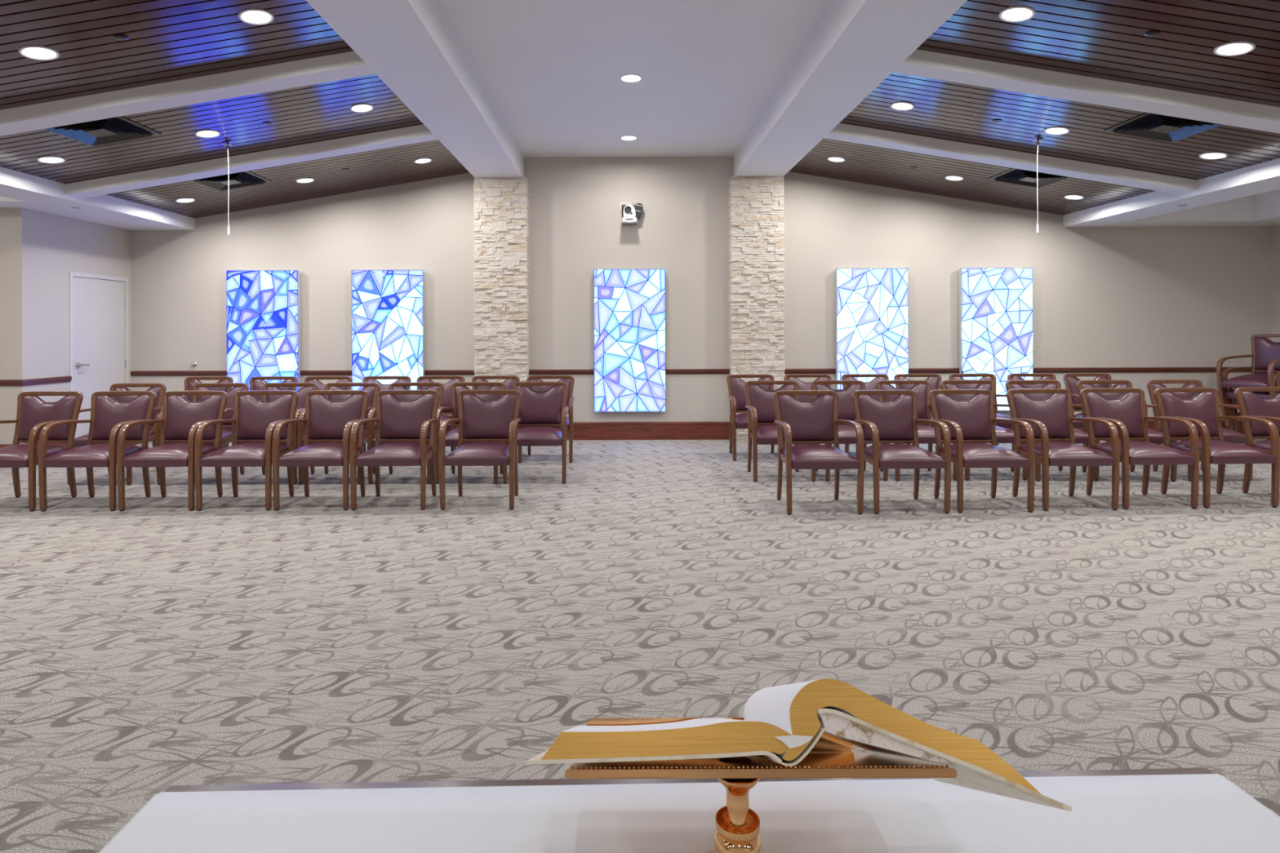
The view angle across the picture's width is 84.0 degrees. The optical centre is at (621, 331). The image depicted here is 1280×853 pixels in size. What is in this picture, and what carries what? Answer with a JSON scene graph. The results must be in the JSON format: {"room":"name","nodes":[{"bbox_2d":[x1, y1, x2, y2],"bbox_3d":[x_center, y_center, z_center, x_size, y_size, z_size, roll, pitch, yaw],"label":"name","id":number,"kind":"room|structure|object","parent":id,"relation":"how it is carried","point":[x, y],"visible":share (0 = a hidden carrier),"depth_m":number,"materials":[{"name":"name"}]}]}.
{"room":"house of worship","nodes":[
{"label":"house of worship","id":0,"kind":"room"},
{"bbox_2d":[0,207,31,444],"bbox_3d":[-7.242,-0.545,7.490,1.960,3.900,0.120,0,0,0],"label":"wall","id":1,"kind":"structure","parent":0,"point":[15,255],"depth_m":7.43,"materials":[{"name":"paint"}]},
{"bbox_2d":[0,379,24,386],"bbox_3d":[-7.166,0.535,7.418,1.864,0.064,0.024,0,0,0],"label":"trim","id":2,"kind":"structure","parent":1,"relation":"attached to","point":[2,382],"depth_m":7.41,"materials":[{"name":"brown wood"}]},
{"bbox_2d":[31,209,131,402],"bbox_3d":[-6.322,-0.548,8.319,0.120,3.900,1.537,0,0,0],"label":"wall","id":3,"kind":"structure","parent":0,"point":[60,245],"depth_m":7.94,"materials":[{"name":"paint"}]},
{"bbox_2d":[24,375,71,385],"bbox_3d":[-6.246,0.532,7.750,0.024,0.064,0.640,0,0,0],"label":"trim","id":4,"kind":"structure","parent":3,"relation":"attached to","point":[61,379],"depth_m":7.73,"materials":[{"name":"brown wood"}]},
{"bbox_2d":[69,271,128,448],"bbox_3d":[-6.253,0.359,8.543,0.112,2.085,0.955,0,0,0],"label":"door","id":5,"kind":"structure","parent":3,"relation":"in","point":[98,304],"depth_m":8.47,"materials":[{"name":"paint"}]},
{"bbox_2d":[0,166,195,230],"bbox_3d":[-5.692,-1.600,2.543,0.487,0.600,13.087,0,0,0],"label":"ceiling","id":6,"kind":"structure","parent":0,"point":[19,185],"depth_m":7.45,"materials":[{"name":"paint"}]},
{"bbox_2d":[0,0,469,218],"bbox_3d":[-3.653,-1.779,2.527,3.652,0.653,13.119,0,0,0],"label":"ceiling","id":7,"kind":"structure","parent":0,"point":[169,40],"depth_m":5.72,"materials":[{"name":"brown wood"}]},
{"bbox_2d":[17,45,59,60],"bbox_3d":[-3.647,-1.747,4.455,0.200,0.041,0.200,0,0,45],"label":"recessed light","id":8,"kind":"object","parent":7,"relation":"in","point":[35,52],"visible":1,"depth_m":4.45,"materials":[{"name":"white"}]},
{"bbox_2d":[36,155,65,163],"bbox_3d":[-5.026,-1.517,6.270,0.200,0.041,0.200,0,0,45],"label":"recessed light","id":9,"kind":"object","parent":7,"relation":"in","point":[47,159],"visible":1,"depth_m":6.27,"materials":[{"name":"white"}]},
{"bbox_2d":[44,115,160,146],"bbox_3d":[-4.240,-1.639,5.790,0.603,0.116,0.610,0,0,0],"label":"ceiling vent","id":10,"kind":"object","parent":7,"relation":"in","point":[117,129],"visible":0.94,"depth_m":5.80,"materials":[{"name":"black metal"}]},
{"bbox_2d":[113,33,128,40],"bbox_3d":[-3.116,-1.835,4.430,0.079,0.020,0.080,0,0,7],"label":"sprinkler cover","id":11,"kind":"object","parent":7,"relation":"attached to","point":[118,37],"visible":1,"depth_m":4.42,"materials":[{"name":"grey metal"}]},
{"bbox_2d":[0,50,376,136],"bbox_3d":[-3.633,-1.722,5.250,3.653,0.744,0.200,0,0,0],"label":"ceiling beam","id":12,"kind":"structure","parent":7,"relation":"attached to","point":[345,65],"depth_m":5.15,"materials":[{"name":"paint"}]},
{"bbox_2d":[194,129,220,137],"bbox_3d":[-3.647,-1.747,6.270,0.200,0.041,0.200,0,0,45],"label":"recessed light","id":13,"kind":"object","parent":7,"relation":"in","point":[203,133],"visible":1,"depth_m":6.27,"materials":[{"name":"white"}]},
{"bbox_2d":[191,170,271,191],"bbox_3d":[-4.240,-1.639,7.710,0.603,0.116,0.610,0,0,0],"label":"ceiling vent","id":14,"kind":"object","parent":7,"relation":"in","point":[243,179],"visible":0.91,"depth_m":7.71,"materials":[{"name":"black metal"}]},
{"bbox_2d":[65,124,438,198],"bbox_3d":[-3.633,-1.722,7.070,3.653,0.744,0.200,0,0,0],"label":"ceiling beam","id":15,"kind":"structure","parent":7,"relation":"attached to","point":[420,133],"depth_m":6.97,"materials":[{"name":"paint"}]},
{"bbox_2d":[238,8,274,24],"bbox_3d":[-2.288,-1.974,4.455,0.200,0.041,0.200,0,0,45],"label":"recessed light","id":16,"kind":"object","parent":7,"relation":"in","point":[252,16],"visible":1,"depth_m":4.45,"materials":[{"name":"white"}]},
{"bbox_2d":[350,103,373,112],"bbox_3d":[-2.288,-1.974,6.270,0.200,0.041,0.200,0,0,45],"label":"recessed light","id":17,"kind":"object","parent":7,"relation":"in","point":[360,108],"visible":1,"depth_m":6.27,"materials":[{"name":"white"}]},
{"bbox_2d":[306,0,524,177],"bbox_3d":[-1.540,-2.223,2.543,0.595,0.584,13.087,0,0,0],"label":"ceiling beam","id":18,"kind":"structure","parent":0,"point":[411,46],"depth_m":5.37,"materials":[{"name":"paint"}]},
{"bbox_2d":[436,0,833,157],"bbox_3d":[0.095,-2.286,2.543,2.715,0.100,13.087,0,0,0],"label":"ceiling","id":19,"kind":"structure","parent":0,"point":[552,70],"depth_m":5.97,"materials":[{"name":"paint"}]},
{"bbox_2d":[619,74,642,82],"bbox_3d":[0.086,-2.235,6.270,0.202,0.010,0.202,0,0,0],"label":"recessed light","id":20,"kind":"object","parent":19,"relation":"in","point":[627,77],"visible":1,"depth_m":6.26,"materials":[{"name":"white"}]},
{"bbox_2d":[0,438,1279,852],"bbox_3d":[0.105,1.420,2.543,16.600,0.080,13.287,0,0,0],"label":"floor","id":21,"kind":"structure","parent":0,"point":[152,646],"depth_m":3.45,"materials":[{"name":"carpet"}]},
{"bbox_2d":[0,391,83,511],"bbox_3d":[-4.856,0.953,5.793,0.597,0.889,0.597,0,0,0],"label":"armchair","id":22,"kind":"object","parent":21,"relation":"on","point":[33,413],"visible":0.88,"depth_m":5.97,"materials":[{"name":"purple leather"}]},
{"bbox_2d":[38,391,156,511],"bbox_3d":[-4.229,0.950,5.793,0.597,0.889,0.597,0,0,0],"label":"armchair","id":23,"kind":"object","parent":21,"relation":"on","point":[108,415],"visible":0.91,"depth_m":5.96,"materials":[{"name":"purple leather"}]},
{"bbox_2d":[66,382,166,485],"bbox_3d":[-4.757,0.952,6.743,0.597,0.889,0.597,0,0,0],"label":"armchair","id":24,"kind":"object","parent":21,"relation":"on","point":[158,388],"visible":0.26,"depth_m":6.95,"materials":[{"name":"brown wood"}]},
{"bbox_2d":[116,391,227,511],"bbox_3d":[-3.620,0.948,5.793,0.597,0.889,0.597,0,0,-1],"label":"armchair","id":25,"kind":"object","parent":21,"relation":"on","point":[180,421],"visible":0.9,"depth_m":5.96,"materials":[{"name":"purple leather"}]},
{"bbox_2d":[151,376,233,447],"bbox_3d":[-4.654,0.952,7.773,0.597,0.889,0.597,0,0,0],"label":"armchair","id":26,"kind":"object","parent":21,"relation":"on","point":[189,382],"visible":0.22,"depth_m":8.01,"materials":[{"name":"brown wood"}]},
{"bbox_2d":[155,382,248,484],"bbox_3d":[-3.941,0.949,6.743,0.597,0.889,0.597,0,0,0],"label":"armchair","id":27,"kind":"object","parent":21,"relation":"on","point":[226,433],"visible":0.34,"depth_m":6.93,"materials":[{"name":"brown wood"}]},
{"bbox_2d":[194,390,298,511],"bbox_3d":[-3.017,0.946,5.793,0.597,0.889,0.597,0,0,0],"label":"armchair","id":28,"kind":"object","parent":21,"relation":"on","point":[255,420],"visible":0.87,"depth_m":5.96,"materials":[{"name":"leather"}]},
{"bbox_2d":[222,376,297,448],"bbox_3d":[-3.926,0.949,7.773,0.597,0.889,0.597,0,0,1],"label":"armchair","id":29,"kind":"object","parent":21,"relation":"on","point":[256,383],"visible":0.11,"depth_m":8.01,"materials":[{"name":"purple leather"}]},
{"bbox_2d":[231,382,318,484],"bbox_3d":[-3.252,0.947,6.743,0.597,0.889,0.597,0,0,-1],"label":"armchair","id":30,"kind":"object","parent":21,"relation":"on","point":[307,387],"visible":0.29,"depth_m":6.95,"materials":[{"name":"brown wood"}]},
{"bbox_2d":[272,390,369,511],"bbox_3d":[-2.415,0.944,5.793,0.597,0.889,0.597,0,0,0],"label":"armchair","id":31,"kind":"object","parent":21,"relation":"on","point":[328,423],"visible":0.92,"depth_m":5.96,"materials":[{"name":"purple leather"}]},
{"bbox_2d":[303,376,352,429],"bbox_3d":[-3.302,0.947,7.773,0.597,0.889,0.597,0,0,-1],"label":"armchair","id":32,"kind":"object","parent":21,"relation":"on","point":[309,379],"visible":0.14,"depth_m":8.02,"materials":[{"name":"brown wood"}]},
{"bbox_2d":[297,382,380,484],"bbox_3d":[-2.651,0.945,6.743,0.597,0.889,0.597,0,0,1],"label":"armchair","id":33,"kind":"object","parent":21,"relation":"on","point":[372,388],"visible":0.41,"depth_m":6.94,"materials":[{"name":"brown wood"}]},
{"bbox_2d":[362,376,411,452],"bbox_3d":[-2.643,0.945,7.773,0.597,0.889,0.597,0,0,-1],"label":"armchair","id":34,"kind":"object","parent":21,"relation":"on","point":[367,379],"visible":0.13,"depth_m":8.02,"materials":[{"name":"brown wood"}]},
{"bbox_2d":[350,390,439,510],"bbox_3d":[-1.815,0.942,5.793,0.597,0.889,0.597,0,0,0],"label":"armchair","id":35,"kind":"object","parent":21,"relation":"on","point":[397,420],"visible":1,"depth_m":5.96,"materials":[{"name":"purple leather"}]},
{"bbox_2d":[367,382,444,484],"bbox_3d":[-2.018,0.943,6.743,0.597,0.889,0.597,0,0,0],"label":"armchair","id":36,"kind":"object","parent":21,"relation":"on","point":[439,387],"visible":0.34,"depth_m":6.95,"materials":[{"name":"brown wood"}]},
{"bbox_2d":[416,375,465,449],"bbox_3d":[-2.036,0.943,7.773,0.597,0.889,0.597,0,0,0],"label":"armchair","id":37,"kind":"object","parent":21,"relation":"on","point":[446,396],"visible":0.25,"depth_m":7.98,"materials":[{"name":"purple leather"}]},
{"bbox_2d":[435,382,506,484],"bbox_3d":[-1.410,0.940,6.743,0.597,0.889,0.597,0,0,1],"label":"armchair","id":38,"kind":"object","parent":21,"relation":"on","point":[451,437],"visible":0.41,"depth_m":6.92,"materials":[{"name":"brown wood"}]},
{"bbox_2d":[439,389,520,510],"bbox_3d":[-1.121,0.939,5.793,0.597,0.889,0.597,0,0,0],"label":"armchair","id":39,"kind":"object","parent":21,"relation":"on","point":[479,420],"visible":1,"depth_m":5.96,"materials":[{"name":"purple leather"}]},
{"bbox_2d":[471,375,519,390],"bbox_3d":[-1.415,0.940,7.773,0.597,0.889,0.597,0,0,0],"label":"armchair","id":40,"kind":"object","parent":21,"relation":"on","point":[511,380],"visible":0.14,"depth_m":8.02,"materials":[{"name":"purple leather"}]},
{"bbox_2d":[473,177,528,382],"bbox_3d":[-1.511,-0.273,8.983,0.670,3.316,0.207,0,0,0],"label":"stone pillar","id":41,"kind":"structure","parent":21,"relation":"on","point":[500,205],"depth_m":8.89,"materials":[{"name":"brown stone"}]},
{"bbox_2d":[502,382,568,484],"bbox_3d":[-0.793,0.938,6.743,0.597,0.889,0.597,0,0,-1],"label":"armchair","id":42,"kind":"object","parent":21,"relation":"on","point":[548,407],"visible":0.73,"depth_m":6.92,"materials":[{"name":"purple leather"}]},
{"bbox_2d":[517,375,574,462],"bbox_3d":[-0.799,0.938,7.773,0.597,0.889,0.597,0,0,1],"label":"armchair","id":43,"kind":"object","parent":21,"relation":"on","point":[569,380],"visible":0.44,"depth_m":7.96,"materials":[{"name":"brown wood"}]},
{"bbox_2d":[163,768,1213,792],"bbox_3d":[0.107,0.980,0.584,1.356,0.800,0.688,0,0,-1],"label":"altar table","id":44,"kind":"object","parent":21,"relation":"on","point":[1174,771],"visible":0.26,"depth_m":0.92,"materials":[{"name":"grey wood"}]},
{"bbox_2d":[98,773,1279,852],"bbox_3d":[0.106,0.729,0.574,1.400,0.301,0.677,0,0,-1],"label":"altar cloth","id":45,"kind":"object","parent":44,"relation":"on","point":[1199,813],"visible":1,"depth_m":0.84,"materials":[{"name":"white fabric"}]},
{"bbox_2d":[564,717,957,852],"bbox_3d":[0.123,0.480,0.764,0.343,0.193,0.286,0,0,0],"label":"book stand","id":46,"kind":"object","parent":45,"relation":"on","point":[737,825],"visible":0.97,"depth_m":0.70,"materials":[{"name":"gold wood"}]},
{"bbox_2d":[525,679,1071,811],"bbox_3d":[0.146,0.420,0.730,0.454,0.217,0.287,0,0,0],"label":"open book","id":47,"kind":"object","parent":46,"relation":"on","point":[782,724],"visible":0.97,"depth_m":0.62,"materials":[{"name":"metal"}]},
{"bbox_2d":[726,374,785,461],"bbox_3d":[1.474,0.930,7.843,0.597,0.889,0.597,0,0,0],"label":"armchair","id":48,"kind":"object","parent":21,"relation":"on","point":[737,397],"visible":0.55,"depth_m":8.02,"materials":[{"name":"leather"}]},
{"bbox_2d":[728,176,785,441],"bbox_3d":[1.709,-0.284,8.983,0.670,3.316,0.207,0,0,0],"label":"stone pillar","id":49,"kind":"structure","parent":21,"relation":"on","point":[756,204],"depth_m":8.89,"materials":[{"name":"beige stone"}]},
{"bbox_2d":[744,380,816,482],"bbox_3d":[1.492,0.930,6.783,0.597,0.889,0.597,0,0,-1],"label":"armchair","id":50,"kind":"object","parent":21,"relation":"on","point":[760,406],"visible":0.67,"depth_m":6.96,"materials":[{"name":"purple leather"}]},
{"bbox_2d":[783,373,848,453],"bbox_3d":[2.131,0.928,7.843,0.597,0.889,0.597,0,0,-1],"label":"armchair","id":51,"kind":"object","parent":21,"relation":"on","point":[802,385],"visible":0.2,"depth_m":8.08,"materials":[{"name":"brown wood"}]},
{"bbox_2d":[773,390,864,515],"bbox_3d":[1.528,0.930,5.613,0.597,0.889,0.597,0,0,-1],"label":"armchair","id":52,"kind":"object","parent":21,"relation":"on","point":[814,424],"visible":1,"depth_m":5.78,"materials":[{"name":"leather"}]},
{"bbox_2d":[810,380,888,481],"bbox_3d":[2.159,0.928,6.803,0.597,0.889,0.597,0,0,-1],"label":"armchair","id":53,"kind":"object","parent":21,"relation":"on","point":[846,433],"visible":0.32,"depth_m":6.99,"materials":[{"name":"purple leather"}]},
{"bbox_2d":[841,373,910,459],"bbox_3d":[2.785,0.926,7.843,0.597,0.889,0.597,0,0,-1],"label":"armchair","id":54,"kind":"object","parent":21,"relation":"on","point":[871,385],"visible":0.14,"depth_m":8.09,"materials":[{"name":"brown wood"}]},
{"bbox_2d":[851,390,951,514],"bbox_3d":[2.184,0.928,5.623,0.597,0.889,0.597,0,0,-1],"label":"armchair","id":55,"kind":"object","parent":21,"relation":"on","point":[895,420],"visible":0.92,"depth_m":5.79,"materials":[{"name":"purple leather"}]},
{"bbox_2d":[875,380,956,481],"bbox_3d":[2.804,0.926,6.803,0.597,0.889,0.597,0,0,-1],"label":"armchair","id":56,"kind":"object","parent":21,"relation":"on","point":[922,388],"visible":0.34,"depth_m":7.00,"materials":[{"name":"purple leather"}]},
{"bbox_2d":[893,373,964,447],"bbox_3d":[3.384,0.924,7.843,0.597,0.889,0.597,0,0,-1],"label":"armchair","id":57,"kind":"object","parent":21,"relation":"on","point":[935,380],"visible":0.19,"depth_m":8.08,"materials":[{"name":"purple leather"}]},
{"bbox_2d":[928,389,1035,513],"bbox_3d":[2.832,0.926,5.653,0.597,0.889,0.597,0,0,-1],"label":"armchair","id":58,"kind":"object","parent":21,"relation":"on","point":[972,420],"visible":0.94,"depth_m":5.82,"materials":[{"name":"purple leather"}]},
{"bbox_2d":[940,379,1027,480],"bbox_3d":[3.450,0.923,6.813,0.597,0.889,0.597,0,0,-1],"label":"armchair","id":59,"kind":"object","parent":21,"relation":"on","point":[1003,435],"visible":0.3,"depth_m":7.01,"materials":[{"name":"brown wood"}]},
{"bbox_2d":[947,373,1022,445],"bbox_3d":[4.003,0.921,7.843,0.597,0.889,0.597,0,0,-1],"label":"armchair","id":60,"kind":"object","parent":21,"relation":"on","point":[992,377],"visible":0.27,"depth_m":8.06,"materials":[{"name":"brown wood"}]},
{"bbox_2d":[1007,373,1084,445],"bbox_3d":[4.678,0.919,7.843,0.597,0.889,0.597,0,0,0],"label":"armchair","id":61,"kind":"object","parent":21,"relation":"on","point":[1077,424],"visible":0.22,"depth_m":8.09,"materials":[{"name":"brown wood"}]},
{"bbox_2d":[1005,379,1099,481],"bbox_3d":[4.077,0.921,6.773,0.597,0.889,0.597,0,0,-1],"label":"armchair","id":62,"kind":"object","parent":21,"relation":"on","point":[1081,437],"visible":0.3,"depth_m":6.98,"materials":[{"name":"brown wood"}]},
{"bbox_2d":[1006,388,1119,511],"bbox_3d":[3.508,0.923,5.703,0.597,0.889,0.597,0,0,-1],"label":"armchair","id":63,"kind":"object","parent":21,"relation":"on","point":[1051,419],"visible":0.88,"depth_m":5.87,"materials":[{"name":"purple leather"}]},
{"bbox_2d":[1062,373,1147,428],"bbox_3d":[5.308,0.917,7.843,0.597,0.889,0.597,0,0,0],"label":"armchair","id":64,"kind":"object","parent":21,"relation":"on","point":[1070,380],"visible":0.21,"depth_m":8.07,"materials":[{"name":"brown wood"}]},
{"bbox_2d":[1076,379,1177,481],"bbox_3d":[4.749,0.919,6.723,0.597,0.889,0.597,0,0,-1],"label":"armchair","id":65,"kind":"object","parent":21,"relation":"on","point":[1155,437],"visible":0.23,"depth_m":6.93,"materials":[{"name":"brown wood"}]},
{"bbox_2d":[1079,387,1199,509],"bbox_3d":[4.149,0.921,5.743,0.597,0.889,0.597,0,0,-1],"label":"armchair","id":66,"kind":"object","parent":21,"relation":"on","point":[1126,412],"visible":0.92,"depth_m":5.90,"materials":[{"name":"purple leather"}]},
{"bbox_2d":[1146,379,1253,481],"bbox_3d":[5.453,0.916,6.743,0.597,0.889,0.597,0,0,-1],"label":"armchair","id":67,"kind":"object","parent":21,"relation":"on","point":[1230,436],"visible":0.3,"depth_m":6.95,"materials":[{"name":"brown wood"}]},
{"bbox_2d":[1153,387,1279,508],"bbox_3d":[4.798,0.919,5.773,0.597,0.889,0.597,0,0,-1],"label":"armchair","id":68,"kind":"object","parent":21,"relation":"on","point":[1202,410],"visible":0.9,"depth_m":5.91,"materials":[{"name":"leather"}]},
{"bbox_2d":[1232,398,1270,444],"bbox_3d":[7.454,0.909,8.074,0.597,0.889,0.597,0,0,-12],"label":"armchair","id":69,"kind":"object","parent":21,"relation":"on","point":[1234,411],"visible":0.04,"depth_m":8.27,"materials":[{"name":"purple leather"}]},
{"bbox_2d":[1227,387,1237,430],"bbox_3d":[7.377,0.773,8.057,0.573,0.914,0.595,0,0,-12],"label":"armchair","id":70,"kind":"object","parent":69,"relation":"on","point":[1229,400],"visible":0.06,"depth_m":8.25,"materials":[{"name":"brown wood"}]},
{"bbox_2d":[1222,366,1279,426],"bbox_3d":[7.301,0.637,8.041,0.556,0.937,0.595,0,0,-12],"label":"armchair","id":71,"kind":"object","parent":70,"relation":"on","point":[1230,394],"visible":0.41,"depth_m":8.23,"materials":[{"name":"brown wood"}]},
{"bbox_2d":[1216,333,1279,416],"bbox_3d":[7.242,0.503,8.029,0.570,0.957,0.595,0,0,-12],"label":"armchair","id":72,"kind":"object","parent":71,"relation":"on","point":[1265,353],"visible":0.88,"depth_m":8.13,"materials":[{"name":"purple leather"}]},
{"bbox_2d":[1234,386,1279,493],"bbox_3d":[5.510,0.916,5.803,0.597,0.889,0.597,0,0,-1],"label":"armchair","id":73,"kind":"object","parent":21,"relation":"on","point":[1250,404],"visible":0.85,"depth_m":6.00,"materials":[{"name":"purple leather"}]},
{"bbox_2d":[131,156,1271,422],"bbox_3d":[1.018,-0.574,9.147,14.760,3.900,0.120,0,0,0],"label":"wall","id":74,"kind":"structure","parent":0,"point":[1103,296],"depth_m":9.09,"materials":[{"name":"paint"}]},
{"bbox_2d":[226,270,300,391],"bbox_3d":[-4.543,0.126,9.043,0.905,1.806,0.086,0,0,0],"label":"light panel","id":75,"kind":"object","parent":74,"relation":"attached to","point":[264,306],"visible":0.86,"depth_m":9.00,"materials":[{"name":"blue glass"}]},
{"bbox_2d":[130,369,474,376],"bbox_3d":[-4.046,0.524,9.075,4.425,0.064,0.024,0,0,0],"label":"trim","id":76,"kind":"structure","parent":74,"relation":"attached to","point":[133,373],"depth_m":9.07,"materials":[{"name":"brown wood"}]},
{"bbox_2d":[351,270,424,390],"bbox_3d":[-2.960,0.120,9.043,0.905,1.806,0.086,0,0,0],"label":"light panel","id":77,"kind":"object","parent":74,"relation":"attached to","point":[388,306],"visible":0.84,"depth_m":9.00,"materials":[{"name":"blue"}]},
{"bbox_2d":[528,368,729,374],"bbox_3d":[0.102,0.510,9.075,2.570,0.064,0.024,0,0,0],"label":"trim","id":78,"kind":"structure","parent":74,"relation":"attached to","point":[590,371],"depth_m":9.07,"materials":[{"name":"brown wood"}]},
{"bbox_2d":[593,269,666,412],"bbox_3d":[0.106,0.110,9.043,0.905,1.806,0.086,0,0,0],"label":"light panel","id":79,"kind":"object","parent":74,"relation":"attached to","point":[629,304],"visible":1,"depth_m":9.00,"materials":[{"name":"blue"}]},
{"bbox_2d":[619,202,643,225],"bbox_3d":[0.126,-1.512,8.984,0.299,0.292,0.206,0,0,0],"label":"security camera","id":80,"kind":"object","parent":74,"relation":"attached to","point":[630,213],"visible":1,"depth_m":8.93,"materials":[{"name":"beige plastic"}]},
{"bbox_2d":[566,422,729,439],"bbox_3d":[0.104,1.266,9.077,2.570,0.228,0.020,0,0,0],"label":"baseboard","id":81,"kind":"structure","parent":74,"relation":"attached to","point":[581,430],"depth_m":9.07,"materials":[{"name":"brown wood"}]},
{"bbox_2d":[835,268,908,389],"bbox_3d":[3.180,0.099,9.043,0.905,1.806,0.086,0,0,0],"label":"light panel","id":82,"kind":"object","parent":74,"relation":"attached to","point":[872,304],"visible":0.82,"depth_m":9.00,"materials":[{"name":"blue"}]},
{"bbox_2d":[959,267,1032,410],"bbox_3d":[4.757,0.093,9.043,0.905,1.806,0.086,0,0,0],"label":"light panel","id":83,"kind":"object","parent":74,"relation":"attached to","point":[996,304],"visible":0.82,"depth_m":9.00,"materials":[{"name":"blue"}]},
{"bbox_2d":[784,367,1257,373],"bbox_3d":[5.169,0.492,9.075,6.265,0.064,0.024,0,0,0],"label":"trim","id":84,"kind":"structure","parent":74,"relation":"attached to","point":[1056,370],"depth_m":9.07,"materials":[{"name":"brown wood"}]},
{"bbox_2d":[1004,419,1244,434],"bbox_3d":[5.172,1.248,9.077,6.265,0.228,0.020,0,0,0],"label":"baseboard","id":85,"kind":"structure","parent":74,"relation":"attached to","point":[1151,424],"depth_m":9.07,"materials":[{"name":"brown wood"}]},
{"bbox_2d":[733,0,967,177],"bbox_3d":[1.730,-2.234,2.543,0.595,0.584,13.087,0,0,0],"label":"ceiling beam","id":86,"kind":"structure","parent":0,"point":[855,45],"depth_m":5.40,"materials":[{"name":"paint"}]},
{"bbox_2d":[789,0,1279,215],"bbox_3d":[3.845,-1.805,2.527,3.652,0.653,13.119,0,0,0],"label":"ceiling","id":87,"kind":"structure","parent":0,"point":[1104,39],"depth_m":5.74,"materials":[{"name":"brown wood"}]},
{"bbox_2d":[890,102,914,110],"bbox_3d":[2.479,-1.990,6.270,0.200,0.041,0.200,0,0,45],"label":"recessed light","id":88,"kind":"object","parent":87,"relation":"in","point":[897,105],"visible":1,"depth_m":6.27,"materials":[{"name":"white"}]},
{"bbox_2d":[944,175,964,180],"bbox_3d":[3.840,-1.773,8.200,0.200,0.041,0.200,0,0,45],"label":"recessed light","id":89,"kind":"object","parent":87,"relation":"in","point":[948,177],"visible":1,"depth_m":8.20,"materials":[{"name":"white"}]},
{"bbox_2d":[823,123,1196,194],"bbox_3d":[3.825,-1.748,7.070,3.653,0.744,0.200,0,0,0],"label":"ceiling beam","id":90,"kind":"structure","parent":87,"relation":"attached to","point":[842,132],"depth_m":6.97,"materials":[{"name":"paint"}]},
{"bbox_2d":[999,5,1035,22],"bbox_3d":[2.479,-1.990,4.455,0.200,0.041,0.200,0,0,45],"label":"recessed light","id":91,"kind":"object","parent":87,"relation":"in","point":[1011,14],"visible":1,"depth_m":4.45,"materials":[{"name":"white"}]},
{"bbox_2d":[988,168,1070,187],"bbox_3d":[4.434,-1.670,7.710,0.603,0.116,0.610,0,0,0],"label":"ceiling vent","id":92,"kind":"object","parent":87,"relation":"in","point":[1014,175],"visible":0.9,"depth_m":7.71,"materials":[{"name":"black metal"}]},
{"bbox_2d":[1032,138,1043,232],"bbox_3d":[3.840,-1.344,6.550,0.076,0.862,0.036,0,0,0],"label":"microphone","id":93,"kind":"object","parent":87,"relation":"hanging from","point":[1037,140],"visible":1,"depth_m":6.55,"materials":[{"name":"white plastic"}]},
{"bbox_2d":[1043,126,1070,134],"bbox_3d":[3.840,-1.773,6.270,0.200,0.041,0.200,0,0,45],"label":"recessed light","id":94,"kind":"object","parent":87,"relation":"in","point":[1055,130],"visible":1,"depth_m":6.27,"materials":[{"name":"white"}]},
{"bbox_2d":[892,48,1279,133],"bbox_3d":[3.825,-1.748,5.250,3.653,0.744,0.200,0,0,0],"label":"ceiling beam","id":95,"kind":"structure","parent":87,"relation":"attached to","point":[925,64],"depth_m":5.15,"materials":[{"name":"paint"}]},
{"bbox_2d":[1144,30,1159,36],"bbox_3d":[3.308,-1.857,4.430,0.079,0.020,0.080,0,0,7],"label":"sprinkler cover","id":96,"kind":"object","parent":87,"relation":"attached to","point":[1153,33],"visible":1,"depth_m":4.42,"materials":[{"name":"grey metal"}]},
{"bbox_2d":[1103,112,1223,142],"bbox_3d":[4.434,-1.670,5.790,0.603,0.116,0.610,0,0,0],"label":"ceiling vent","id":97,"kind":"object","parent":87,"relation":"in","point":[1147,125],"visible":0.91,"depth_m":5.79,"materials":[{"name":"black metal"}]},
{"bbox_2d":[1198,151,1228,159],"bbox_3d":[5.220,-1.553,6.270,0.200,0.041,0.200,0,0,45],"label":"recessed light","id":98,"kind":"object","parent":87,"relation":"in","point":[1212,155],"visible":1,"depth_m":6.27,"materials":[{"name":"white"}]},
{"bbox_2d":[1213,41,1255,56],"bbox_3d":[3.840,-1.773,4.455,0.200,0.041,0.200,0,0,45],"label":"recessed light","id":99,"kind":"object","parent":87,"relation":"in","point":[1236,48],"visible":1,"depth_m":4.45,"materials":[{"name":"white"}]},
{"bbox_2d":[1062,158,1279,226],"bbox_3d":[5.916,-1.641,2.543,0.547,0.600,13.087,0,0,0],"label":"ceiling","id":100,"kind":"structure","parent":0,"point":[1263,177],"depth_m":7.30,"materials":[{"name":"paint"}]},
{"bbox_2d":[1106,194,1279,226],"bbox_3d":[7.242,-1.645,8.854,2.105,0.600,0.467,0,0,0],"label":"ceiling","id":101,"kind":"structure","parent":0,"point":[1240,211],"depth_m":8.62,"materials":[{"name":"paint"}]},
{"bbox_2d":[1254,189,1279,220],"bbox_3d":[7.984,-1.648,2.310,0.620,0.600,12.620,0,0,0],"label":"wall","id":102,"kind":"structure","parent":0,"point":[1267,204],"depth_m":8.45,"materials":[{"name":"paint"}]},
{"bbox_2d":[1270,224,1279,439],"bbox_3d":[8.358,-0.599,2.543,0.120,3.900,13.087,0,0,0],"label":"wall","id":103,"kind":"structure","parent":0,"point":[1274,230],"depth_m":9.02,"materials":[{"name":"paint"}]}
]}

